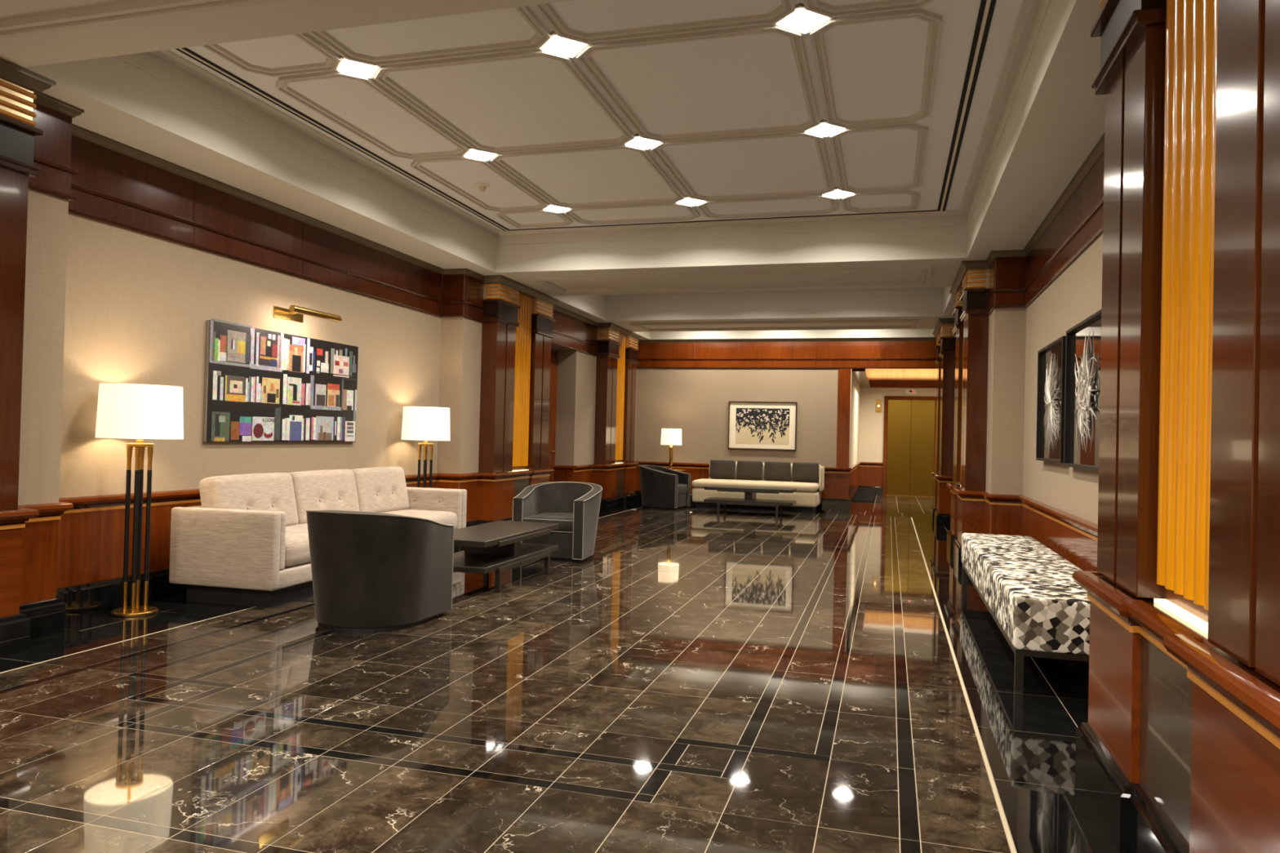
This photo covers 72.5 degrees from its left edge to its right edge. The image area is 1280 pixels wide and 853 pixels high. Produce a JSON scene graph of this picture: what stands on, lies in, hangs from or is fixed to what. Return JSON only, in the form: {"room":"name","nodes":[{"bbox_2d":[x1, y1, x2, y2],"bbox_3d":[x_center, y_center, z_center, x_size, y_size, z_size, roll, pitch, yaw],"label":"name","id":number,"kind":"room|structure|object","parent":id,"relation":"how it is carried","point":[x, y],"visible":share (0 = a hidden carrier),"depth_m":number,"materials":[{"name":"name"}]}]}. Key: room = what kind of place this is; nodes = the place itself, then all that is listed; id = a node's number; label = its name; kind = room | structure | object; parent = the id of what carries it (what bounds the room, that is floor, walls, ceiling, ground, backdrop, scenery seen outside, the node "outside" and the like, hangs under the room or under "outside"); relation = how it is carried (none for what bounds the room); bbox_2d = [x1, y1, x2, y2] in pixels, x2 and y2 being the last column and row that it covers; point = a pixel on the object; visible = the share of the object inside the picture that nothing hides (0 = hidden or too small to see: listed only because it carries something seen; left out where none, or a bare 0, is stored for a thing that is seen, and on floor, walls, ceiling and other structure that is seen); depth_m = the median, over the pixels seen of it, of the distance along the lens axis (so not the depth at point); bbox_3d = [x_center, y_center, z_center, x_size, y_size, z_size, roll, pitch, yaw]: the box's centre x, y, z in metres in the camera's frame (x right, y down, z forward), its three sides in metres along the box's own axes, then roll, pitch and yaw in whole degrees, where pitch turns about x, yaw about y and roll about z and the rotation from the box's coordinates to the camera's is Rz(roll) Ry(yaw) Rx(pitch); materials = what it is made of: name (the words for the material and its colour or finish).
{"room":"lobby","nodes":[
{"label":"lobby","id":0,"kind":"room"},
{"bbox_2d":[17,92,639,639],"bbox_3d":[-3.287,-0.331,7.235,0.476,3.280,22.100,1,-1,16],"label":"wall","id":1,"kind":"structure","parent":0,"point":[131,251],"depth_m":6.66,"materials":[{"name":"paint"}]},
{"bbox_2d":[0,57,56,657],"bbox_3d":[-3.833,-0.381,4.126,0.290,3.280,1.980,1,-1,16],"label":"pilaster","id":2,"kind":"object","parent":1,"relation":"attached to","point":[18,84],"visible":1,"depth_m":4.91,"materials":[{"name":"brown wood"}]},
{"bbox_2d":[202,318,358,442],"bbox_3d":[-3.185,-0.354,7.945,0.040,0.988,2.030,1,-1,16],"label":"wall picture","id":3,"kind":"object","parent":1,"relation":"attached to","point":[260,384],"visible":1,"depth_m":7.73,"materials":[{"name":"multicoloured paper"}]},
{"bbox_2d":[273,305,342,322],"bbox_3d":[-3.039,-1.014,7.885,0.330,0.097,0.670,1,-1,16],"label":"picture light","id":4,"kind":"object","parent":1,"relation":"attached to","point":[295,313],"visible":1,"depth_m":7.85,"materials":[{"name":"gold metal"}]},
{"bbox_2d":[476,275,559,524],"bbox_3d":[-1.632,-0.235,11.847,0.290,3.280,1.980,1,-1,16],"label":"pilaster","id":5,"kind":"object","parent":1,"relation":"attached to","point":[517,330],"visible":0.93,"depth_m":11.40,"materials":[{"name":"brown wood"}]},
{"bbox_2d":[547,350,557,482],"bbox_3d":[-1.557,0.091,13.884,0.110,2.680,1.150,1,-1,16],"label":"door","id":6,"kind":"structure","parent":1,"relation":"in","point":[553,356],"depth_m":14.29,"materials":[{"name":"brown wood"}]},
{"bbox_2d":[551,344,569,465],"bbox_3d":[-1.479,0.043,13.863,0.270,2.780,1.290,1,-1,16],"label":"trim","id":7,"kind":"structure","parent":1,"relation":"attached to","point":[563,354],"depth_m":14.41,"materials":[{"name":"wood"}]},
{"bbox_2d":[593,322,642,511],"bbox_3d":[-0.402,-0.154,16.165,0.290,3.280,1.980,1,-1,16],"label":"pilaster","id":8,"kind":"object","parent":1,"relation":"attached to","point":[614,470],"visible":1,"depth_m":15.76,"materials":[{"name":"brown wood"}]},
{"bbox_2d":[0,0,1105,339],"bbox_3d":[-0.215,-2.373,6.367,7.100,0.292,22.240,1,-1,16],"label":"ceiling","id":9,"kind":"structure","parent":0,"point":[731,95],"depth_m":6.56,"materials":[{"name":"white paint"}]},
{"bbox_2d":[333,55,382,79],"bbox_3d":[-1.913,-2.433,5.916,0.264,0.021,0.264,2,-1,-29],"label":"recessed light","id":10,"kind":"object","parent":9,"relation":"in","point":[344,65],"visible":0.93,"depth_m":5.91,"materials":[{"name":"white"}]},
{"bbox_2d":[462,146,498,160],"bbox_3d":[-1.409,-2.400,7.685,0.264,0.021,0.264,2,-1,-29],"label":"recessed light","id":11,"kind":"object","parent":9,"relation":"in","point":[473,153],"visible":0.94,"depth_m":7.68,"materials":[{"name":"white"}]},
{"bbox_2d":[474,182,489,192],"bbox_3d":[-1.566,-2.364,8.665,0.150,0.078,0.150,1,-1,16],"label":"smoke detector","id":12,"kind":"object","parent":9,"relation":"attached to","point":[482,186],"visible":1,"depth_m":8.64,"materials":[{"name":"beige plastic"}]},
{"bbox_2d":[542,203,571,213],"bbox_3d":[-0.904,-2.366,9.454,0.264,0.021,0.264,2,-1,-29],"label":"recessed light","id":13,"kind":"object","parent":9,"relation":"in","point":[552,208],"visible":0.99,"depth_m":9.46,"materials":[{"name":"white"}]},
{"bbox_2d":[536,30,591,58],"bbox_3d":[-0.480,-2.404,5.507,0.264,0.021,0.264,2,-1,-29],"label":"recessed light","id":14,"kind":"object","parent":9,"relation":"in","point":[557,45],"visible":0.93,"depth_m":5.50,"materials":[{"name":"white"}]},
{"bbox_2d":[176,0,996,231],"bbox_3d":[0.012,-2.380,7.179,5.060,0.007,5.765,1,-1,16],"label":"ceiling vent","id":15,"kind":"object","parent":9,"relation":"in","point":[986,10],"visible":0.78,"depth_m":6.82,"materials":[{"name":"black"}]},
{"bbox_2d":[623,133,663,150],"bbox_3d":[0.024,-2.371,7.276,0.264,0.021,0.264,2,-1,-29],"label":"recessed light","id":16,"kind":"object","parent":9,"relation":"in","point":[637,142],"visible":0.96,"depth_m":7.27,"materials":[{"name":"white"}]},
{"bbox_2d":[675,195,706,206],"bbox_3d":[0.528,-2.337,9.046,0.264,0.021,0.264,2,-1,-29],"label":"recessed light","id":17,"kind":"object","parent":9,"relation":"in","point":[687,201],"visible":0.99,"depth_m":9.04,"materials":[{"name":"white"}]},
{"bbox_2d":[770,3,835,35],"bbox_3d":[0.952,-2.375,5.098,0.264,0.021,0.264,2,-1,-29],"label":"recessed light","id":18,"kind":"object","parent":9,"relation":"in","point":[802,20],"visible":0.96,"depth_m":5.09,"materials":[{"name":"white"}]},
{"bbox_2d":[802,119,848,137],"bbox_3d":[1.456,-2.342,6.867,0.264,0.021,0.264,2,-1,-29],"label":"recessed light","id":19,"kind":"object","parent":9,"relation":"in","point":[824,130],"visible":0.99,"depth_m":6.86,"materials":[{"name":"white"}]},
{"bbox_2d":[822,186,854,199],"bbox_3d":[1.961,-2.308,8.637,0.264,0.021,0.264,2,-1,-29],"label":"recessed light","id":20,"kind":"object","parent":9,"relation":"in","point":[837,193],"visible":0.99,"depth_m":8.62,"materials":[{"name":"white"}]},
{"bbox_2d":[0,493,1128,852],"bbox_3d":[1.106,1.483,8.809,8.150,0.100,27.800,1,-1,16],"label":"floor","id":21,"kind":"structure","parent":0,"point":[704,681],"depth_m":4.08,"materials":[{"name":"brown tile"}]},
{"bbox_2d":[95,382,183,617],"bbox_3d":[-3.475,0.503,6.046,0.532,1.575,0.532,1,-1,-4],"label":"floor lamp","id":22,"kind":"object","parent":21,"relation":"on","point":[140,411],"visible":1,"depth_m":5.96,"materials":[{"name":"white fabric"}]},
{"bbox_2d":[168,466,466,608],"bbox_3d":[-2.652,0.866,7.853,0.885,0.932,3.180,1,-1,14],"label":"sofa","id":23,"kind":"object","parent":21,"relation":"on","point":[246,544],"visible":0.77,"depth_m":6.53,"materials":[{"name":"beige fabric"}]},
{"bbox_2d":[199,472,298,526],"bbox_3d":[-3.114,0.626,6.997,0.214,0.490,0.941,-11,-4,13],"label":"cushion","id":24,"kind":"object","parent":23,"relation":"on","point":[268,491],"depth_m":6.91,"materials":[{"name":"beige fabric"}]},
{"bbox_2d":[288,469,359,524],"bbox_3d":[-2.887,0.642,7.915,0.214,0.490,0.941,-11,-4,13],"label":"cushion","id":25,"kind":"object","parent":23,"relation":"on","point":[330,489],"depth_m":7.82,"materials":[{"name":"beige fabric"}]},
{"bbox_2d":[284,509,457,568],"bbox_3d":[-2.591,0.959,7.837,0.751,0.240,2.844,1,-1,14],"label":"seat cushion","id":26,"kind":"object","parent":23,"relation":"on","point":[297,553],"depth_m":7.03,"materials":[{"name":"beige fabric"}]},
{"bbox_2d":[350,466,408,512],"bbox_3d":[-2.659,0.659,8.834,0.214,0.490,0.941,-11,-4,13],"label":"cushion","id":27,"kind":"object","parent":23,"relation":"on","point":[379,489],"depth_m":8.73,"materials":[{"name":"beige fabric"}]},
{"bbox_2d":[306,510,453,633],"bbox_3d":[-1.819,0.939,5.936,0.860,0.780,0.860,1,-1,14],"label":"armchair","id":28,"kind":"object","parent":21,"relation":"on","point":[372,572],"visible":1,"depth_m":5.62,"materials":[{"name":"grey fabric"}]},
{"bbox_2d":[400,406,450,488],"bbox_3d":[-2.396,0.573,9.720,0.532,1.575,0.532,1,-1,4],"label":"floor lamp","id":29,"kind":"object","parent":21,"relation":"on","point":[426,424],"visible":0.65,"depth_m":9.53,"materials":[{"name":"white fabric"}]},
{"bbox_2d":[453,520,559,592],"bbox_3d":[-1.311,1.141,7.752,0.664,0.445,1.610,1,-1,16],"label":"coffee table","id":30,"kind":"object","parent":21,"relation":"on","point":[497,546],"visible":0.84,"depth_m":7.61,"materials":[{"name":"brown wood"}]},
{"bbox_2d":[453,542,558,573],"bbox_3d":[-1.311,1.151,7.752,0.630,0.047,1.610,1,-1,16],"label":"shelf","id":31,"kind":"object","parent":30,"relation":"attached to","point":[468,561],"depth_m":7.51,"materials":[{"name":"brown wood"}]},
{"bbox_2d":[511,481,602,562],"bbox_3d":[-0.846,1.004,9.389,0.860,0.780,0.860,1,-1,14],"label":"armchair","id":32,"kind":"object","parent":21,"relation":"on","point":[575,506],"visible":0.89,"depth_m":9.09,"materials":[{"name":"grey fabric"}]},
{"bbox_2d":[523,512,573,533],"bbox_3d":[-0.865,1.014,9.315,0.552,0.157,0.685,1,-1,14],"label":"seat cushion","id":33,"kind":"object","parent":32,"relation":"on","point":[565,520],"depth_m":9.02,"materials":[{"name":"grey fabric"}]},
{"bbox_2d":[639,464,690,510],"bbox_3d":[0.398,1.115,16.175,0.860,0.780,0.860,1,-1,23],"label":"armchair","id":34,"kind":"object","parent":21,"relation":"on","point":[661,487],"visible":1,"depth_m":15.84,"materials":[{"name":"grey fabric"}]},
{"bbox_2d":[677,483,687,493],"bbox_3d":[0.468,1.128,16.144,0.685,0.157,0.552,1,-1,23],"label":"seat cushion","id":35,"kind":"object","parent":34,"relation":"on","point":[682,487],"depth_m":16.07,"materials":[{"name":"grey fabric"}]},
{"bbox_2d":[703,484,796,516],"bbox_3d":[1.933,1.300,15.284,1.530,0.463,0.664,1,-1,16],"label":"coffee table","id":36,"kind":"object","parent":21,"relation":"on","point":[750,492],"visible":1,"depth_m":15.05,"materials":[{"name":"brown wood"}]},
{"bbox_2d":[703,497,795,506],"bbox_3d":[1.933,1.311,15.284,1.530,0.049,0.630,1,-1,16],"label":"shelf","id":37,"kind":"object","parent":36,"relation":"attached to","point":[753,501],"depth_m":15.05,"materials":[{"name":"brown wood"}]},
{"bbox_2d":[691,462,824,513],"bbox_3d":[2.223,1.122,16.397,2.360,0.860,1.028,1,-1,16],"label":"sofa","id":38,"kind":"object","parent":21,"relation":"on","point":[807,496],"visible":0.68,"depth_m":16.01,"materials":[{"name":"beige fabric"}]},
{"bbox_2d":[709,459,735,479],"bbox_3d":[1.585,0.826,16.781,0.490,0.357,0.214,1,-1,16],"label":"pillow","id":39,"kind":"object","parent":38,"relation":"on","point":[724,469],"visible":1,"depth_m":16.71,"materials":[{"name":"grey fabric"}]},
{"bbox_2d":[736,460,763,479],"bbox_3d":[2.090,0.836,16.637,0.490,0.357,0.214,1,-1,16],"label":"pillow","id":40,"kind":"object","parent":38,"relation":"on","point":[746,470],"visible":1,"depth_m":16.56,"materials":[{"name":"grey fabric"}]},
{"bbox_2d":[691,478,818,492],"bbox_3d":[2.170,1.095,16.318,2.300,0.154,0.846,1,-1,16],"label":"seat cushion","id":41,"kind":"object","parent":38,"relation":"on","point":[802,486],"depth_m":16.04,"materials":[{"name":"beige fabric"}]},
{"bbox_2d":[764,461,791,480],"bbox_3d":[2.594,0.847,16.493,0.490,0.357,0.214,1,-1,16],"label":"pillow","id":42,"kind":"object","parent":38,"relation":"on","point":[773,471],"visible":1,"depth_m":16.42,"materials":[{"name":"grey fabric"}]},
{"bbox_2d":[791,462,818,482],"bbox_3d":[3.099,0.857,16.349,0.490,0.357,0.214,1,-1,16],"label":"pillow","id":43,"kind":"object","parent":38,"relation":"on","point":[801,472],"visible":1,"depth_m":16.27,"materials":[{"name":"grey fabric"}]},
{"bbox_2d":[961,533,1089,693],"bbox_3d":[2.730,1.188,6.188,0.590,0.504,3.480,1,-1,16],"label":"bench","id":44,"kind":"object","parent":21,"relation":"on","point":[1030,591],"visible":0.81,"depth_m":4.93,"materials":[{"name":"fabric"}]},
{"bbox_3d":[0.659,1.179,16.971,0.420,0.684,0.420,1,-1,16],"label":"side table","id":45,"kind":"object","parent":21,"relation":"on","visible":0},
{"bbox_2d":[660,428,681,469],"bbox_3d":[0.608,0.439,17.030,0.416,0.795,0.416,1,-1,16],"label":"table lamp","id":46,"kind":"object","parent":45,"relation":"on","point":[671,437],"visible":0.88,"depth_m":16.87,"materials":[{"name":"white fabric"}]},
{"bbox_2d":[635,337,937,510],"bbox_3d":[2.860,-0.066,17.014,6.100,3.280,0.196,1,-1,16],"label":"wall","id":47,"kind":"structure","parent":0,"point":[689,385],"depth_m":17.15,"materials":[{"name":"paint"}]},
{"bbox_2d":[727,401,796,450],"bbox_3d":[2.389,-0.017,17.079,1.330,0.940,0.045,1,-1,16],"label":"wall picture","id":48,"kind":"object","parent":47,"relation":"attached to","point":[752,425],"visible":1,"depth_m":17.07,"materials":[{"name":"brown paper"}]},
{"bbox_2d":[848,373,936,510],"bbox_3d":[6.312,-0.021,18.907,3.440,3.400,5.620,1,-1,16],"label":"wall","id":49,"kind":"structure","parent":0,"point":[867,425],"depth_m":21.79,"materials":[{"name":"beige paint"}]},
{"bbox_2d":[875,400,881,412],"bbox_3d":[5.963,-0.504,21.802,0.140,0.310,0.024,1,-1,16],"label":"panel","id":50,"kind":"object","parent":49,"relation":"attached to","point":[878,402],"visible":1,"depth_m":21.80,"materials":[{"name":"gold metal"}]},
{"bbox_2d":[852,368,937,388],"bbox_3d":[6.406,-1.079,18.942,3.320,0.190,5.300,1,-1,16],"label":"trim","id":51,"kind":"structure","parent":49,"relation":"attached to","point":[862,376],"depth_m":21.33,"materials":[{"name":"brown wood"}]},
{"bbox_2d":[867,368,937,380],"bbox_3d":[7.136,-1.281,21.484,3.320,0.420,0.017,1,-1,16],"label":"ceiling light","id":52,"kind":"object","parent":49,"relation":"attached to","point":[874,374],"depth_m":21.64,"materials":[{"name":"yellow glass"}]},
{"bbox_2d":[882,395,936,497],"bbox_3d":[6.680,0.485,21.544,1.290,2.470,0.090,1,-1,16],"label":"door","id":53,"kind":"structure","parent":49,"relation":"in","point":[909,421],"depth_m":21.56,"materials":[{"name":"gold metal"}]},
{"bbox_2d":[905,389,916,393],"bbox_3d":[6.713,-0.869,21.598,0.260,0.110,0.018,1,-1,16],"label":"indicator","id":54,"kind":"object","parent":49,"relation":"attached to","point":[908,391],"visible":1,"depth_m":21.59,"materials":[{"name":"silver plastic"}]},
{"bbox_2d":[951,133,1104,571],"bbox_3d":[2.812,-0.207,5.494,0.476,3.280,22.100,1,-1,16],"label":"wall","id":55,"kind":"structure","parent":0,"point":[1037,292],"depth_m":7.92,"materials":[{"name":"paint"}]},
{"bbox_2d":[930,318,955,527],"bbox_3d":[5.069,-0.043,14.603,0.290,3.280,1.980,1,-1,16],"label":"pilaster","id":56,"kind":"object","parent":55,"relation":"attached to","point":[945,348],"visible":0.89,"depth_m":13.73,"materials":[{"name":"brown wood"}]},
{"bbox_2d":[946,260,989,565],"bbox_3d":[3.838,-0.124,10.286,0.290,3.280,1.980,1,-1,16],"label":"pilaster","id":57,"kind":"object","parent":55,"relation":"attached to","point":[970,286],"visible":0.94,"depth_m":9.42,"materials":[{"name":"brown wood"}]},
{"bbox_2d":[1035,335,1066,462],"bbox_3d":[3.367,-0.194,7.125,0.062,0.960,1.140,1,-1,16],"label":"wall picture","id":58,"kind":"object","parent":55,"relation":"attached to","point":[1051,393],"visible":0.98,"depth_m":7.09,"materials":[{"name":"black paper"}]},
{"bbox_2d":[1063,309,1101,471],"bbox_3d":[3.018,-0.217,5.904,0.063,1.000,1.140,1,-1,16],"label":"wall picture","id":59,"kind":"object","parent":55,"relation":"attached to","point":[1083,340],"visible":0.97,"depth_m":5.92,"materials":[{"name":"black"}]},
{"bbox_2d":[1071,0,1279,852],"bbox_3d":[1.637,-0.270,2.565,0.290,3.280,1.980,1,-1,16],"label":"pilaster","id":60,"kind":"object","parent":55,"relation":"attached to","point":[1178,749],"visible":1,"depth_m":2.54,"materials":[{"name":"brown wood"}]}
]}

